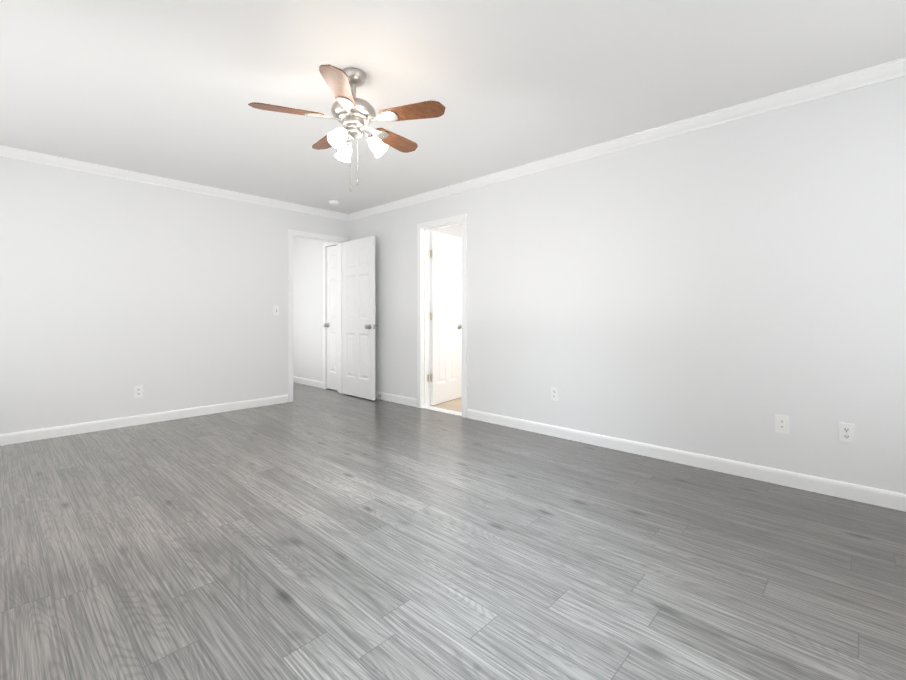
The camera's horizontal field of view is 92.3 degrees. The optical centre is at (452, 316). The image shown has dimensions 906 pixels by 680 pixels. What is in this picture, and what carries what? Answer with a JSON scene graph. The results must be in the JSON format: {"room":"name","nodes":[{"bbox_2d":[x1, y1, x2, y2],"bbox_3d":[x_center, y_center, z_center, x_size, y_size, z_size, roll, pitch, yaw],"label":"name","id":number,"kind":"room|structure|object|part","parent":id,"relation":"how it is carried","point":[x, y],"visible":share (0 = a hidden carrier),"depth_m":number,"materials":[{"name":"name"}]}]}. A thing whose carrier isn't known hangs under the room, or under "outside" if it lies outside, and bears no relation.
{"room":"empty bedroom","nodes":[
{"label":"empty bedroom","id":0,"kind":"room"},
{"bbox_2d":[0,156,349,433],"bbox_3d":[-2.791,-0.165,4.594,0.120,2.430,4.140,0,0,43],"label":"wall","id":1,"kind":"structure","parent":0,"point":[114,291],"depth_m":4.19,"materials":[{"name":"white paint"}]},
{"bbox_2d":[134,385,142,397],"bbox_3d":[-3.052,0.731,4.224,0.007,0.115,0.070,0,0,43],"label":"electrical outlet","id":2,"kind":"object","parent":1,"relation":"attached to","point":[138,391],"visible":1,"depth_m":4.22,"materials":[{"name":"white plastic"}]},
{"bbox_2d":[0,395,287,445],"bbox_3d":[-3.037,1.005,4.236,0.014,0.092,2.978,0,0,43],"label":"baseboard","id":3,"kind":"structure","parent":1,"relation":"attached to","point":[72,429],"depth_m":4.16,"materials":[{"name":"white paint"}]},
{"bbox_2d":[0,145,347,220],"bbox_3d":[-2.723,-1.343,4.529,0.066,0.074,3.720,0,0,43],"label":"crown molding","id":4,"kind":"structure","parent":1,"relation":"attached to","point":[8,152],"depth_m":4.28,"materials":[{"name":"white paint"}]},
{"bbox_2d":[273,306,278,314],"bbox_3d":[-2.116,-0.071,5.216,0.016,0.115,0.070,0,0,43],"label":"light switch","id":5,"kind":"object","parent":1,"relation":"attached to","point":[275,310],"visible":1,"depth_m":5.21,"materials":[{"name":"white plastic"}]},
{"bbox_2d":[288,229,347,401],"bbox_3d":[-1.775,-0.010,5.677,0.152,2.117,0.842,0,0,43],"label":"door frame","id":6,"kind":"structure","parent":1,"relation":"attached to","point":[312,236],"depth_m":5.35,"materials":[{"name":"white paint"}]},
{"bbox_2d":[342,236,377,399],"bbox_3d":[-1.230,0.020,5.630,0.712,2.033,0.171,0,0,44],"label":"hall door","id":7,"kind":"structure","parent":1,"relation":"in","point":[359,326],"depth_m":5.59,"materials":[{"name":"white paint"}]},
{"bbox_2d":[293,237,324,381],"bbox_3d":[-2.670,-0.169,7.152,2.360,2.430,0.120,0,0,43],"label":"wall","id":8,"kind":"structure","parent":0,"point":[307,308],"depth_m":6.63,"materials":[{"name":"white paint"}]},
{"bbox_2d":[293,376,322,387],"bbox_3d":[-2.731,1.000,7.119,2.318,0.092,0.014,0,0,43],"label":"baseboard","id":9,"kind":"structure","parent":8,"relation":"attached to","point":[319,384],"depth_m":6.61,"materials":[{"name":"white paint"}]},
{"bbox_2d":[323,242,338,391],"bbox_3d":[-1.677,-0.011,6.213,0.457,2.117,0.134,0,0,43],"label":"door frame","id":10,"kind":"structure","parent":8,"relation":"attached to","point":[327,244],"depth_m":6.28,"materials":[{"name":"white paint"}]},
{"bbox_2d":[430,225,461,238],"bbox_3d":[-0.120,-0.168,6.422,0.120,2.430,2.180,0,0,43],"label":"wall","id":11,"kind":"structure","parent":0,"point":[455,231],"depth_m":6.45,"materials":[{"name":"white paint"}]},
{"bbox_2d":[0,382,905,679],"bbox_3d":[-0.900,1.099,4.319,9.020,0.104,6.320,0,0,43],"label":"floor","id":12,"kind":"structure","parent":0,"point":[310,532],"depth_m":1.89,"materials":[{"name":"grey wood"}]},
{"bbox_2d":[0,0,905,213],"bbox_3d":[-0.594,-1.427,2.535,6.140,0.100,4.140,0,0,43],"label":"ceiling","id":13,"kind":"structure","parent":0,"point":[171,89],"depth_m":2.48,"materials":[{"name":"white paint"}]},
{"bbox_2d":[328,200,338,204],"bbox_3d":[-1.432,-1.362,5.224,0.128,0.037,0.128,0,0,43],"label":"smoke detector","id":14,"kind":"object","parent":13,"relation":"attached to","point":[333,202],"visible":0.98,"depth_m":5.19,"materials":[{"name":"white plastic"}]},
{"bbox_2d":[248,64,444,191],"bbox_3d":[-0.565,-1.043,2.509,1.026,0.667,1.026,0,0,43],"label":"fan","id":15,"kind":"object","parent":13,"relation":"hanging from","point":[353,114],"visible":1,"depth_m":2.40,"materials":[{"name":"brown wood"}]},
{"bbox_3d":[-0.564,-1.192,2.472,0.248,0.368,0.248,0,0,43],"label":"motor","id":16,"kind":"part","parent":15,"relation":"part of","materials":[{"name":"silver metal"}]},
{"bbox_2d":[350,76,905,493],"bbox_3d":[0.824,-0.164,3.963,6.020,2.430,0.120,0,0,43],"label":"wall","id":17,"kind":"structure","parent":0,"point":[729,290],"depth_m":3.01,"materials":[{"name":"white paint"}]},
{"bbox_2d":[375,391,416,406],"bbox_3d":[-0.916,1.003,5.502,1.378,0.092,0.014,0,0,43],"label":"baseboard","id":18,"kind":"structure","parent":17,"relation":"attached to","point":[384,396],"depth_m":5.28,"materials":[{"name":"white paint"}]},
{"bbox_2d":[427,250,428,381],"bbox_3d":[-0.293,-0.006,5.067,0.002,1.538,0.042,0,0,43],"label":"bathroom hinge leaves","id":19,"kind":"object","parent":17,"relation":"attached to","point":[428,317],"visible":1,"depth_m":5.07,"materials":[{"name":"silver metal"}]},
{"bbox_2d":[417,214,466,417],"bbox_3d":[-0.090,-0.009,4.816,0.764,2.117,0.152,0,0,43],"label":"door frame","id":20,"kind":"structure","parent":17,"relation":"attached to","point":[423,310],"depth_m":4.99,"materials":[{"name":"white paint"}]},
{"bbox_2d":[430,231,461,404],"bbox_3d":[-0.077,0.021,5.337,0.171,2.033,0.636,0,0,34],"label":"bathroom door","id":21,"kind":"structure","parent":17,"relation":"in","point":[445,317],"depth_m":5.29,"materials":[{"name":"white paint"}]},
{"bbox_2d":[551,387,557,400],"bbox_3d":[0.890,0.681,3.815,0.070,0.115,0.007,0,0,43],"label":"electrical outlet","id":22,"kind":"object","parent":17,"relation":"attached to","point":[554,393],"visible":1,"depth_m":3.81,"materials":[{"name":"white plastic"}]},
{"bbox_2d":[348,57,905,220],"bbox_3d":[0.716,-1.342,3.934,5.900,0.074,0.066,0,0,43],"label":"crown molding","id":23,"kind":"structure","parent":17,"relation":"attached to","point":[887,71],"depth_m":3.07,"materials":[{"name":"white paint"}]},
{"bbox_2d":[466,409,905,511],"bbox_3d":[1.505,1.006,3.235,3.728,0.092,0.014,0,0,43],"label":"baseboard","id":24,"kind":"structure","parent":17,"relation":"attached to","point":[870,495],"depth_m":2.95,"materials":[{"name":"white paint"}]},
{"bbox_2d":[775,414,788,433],"bbox_3d":[2.059,0.675,2.723,0.070,0.115,0.010,0,0,43],"label":"outlet","id":25,"kind":"object","parent":17,"relation":"attached to","point":[782,424],"visible":1,"depth_m":2.72,"materials":[{"name":"white plastic"}]},
{"bbox_2d":[839,422,854,443],"bbox_3d":[2.276,0.675,2.516,0.070,0.115,0.007,0,0,43],"label":"electrical outlet","id":26,"kind":"object","parent":17,"relation":"attached to","point":[846,432],"visible":1,"depth_m":2.51,"materials":[{"name":"white plastic"}]},
{"bbox_3d":[-1.674,-1.205,6.217,0.370,0.355,0.120,0,0,43],"label":"lintel","id":27,"kind":"object","parent":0,"visible":0},
{"bbox_2d":[323,245,337,389],"bbox_3d":[-1.700,0.019,6.192,0.326,2.033,0.171,0,0,43],"label":"closet door","id":28,"kind":"structure","parent":27,"relation":"attached to","point":[330,324],"depth_m":6.20,"materials":[{"name":"white paint"}]}
]}

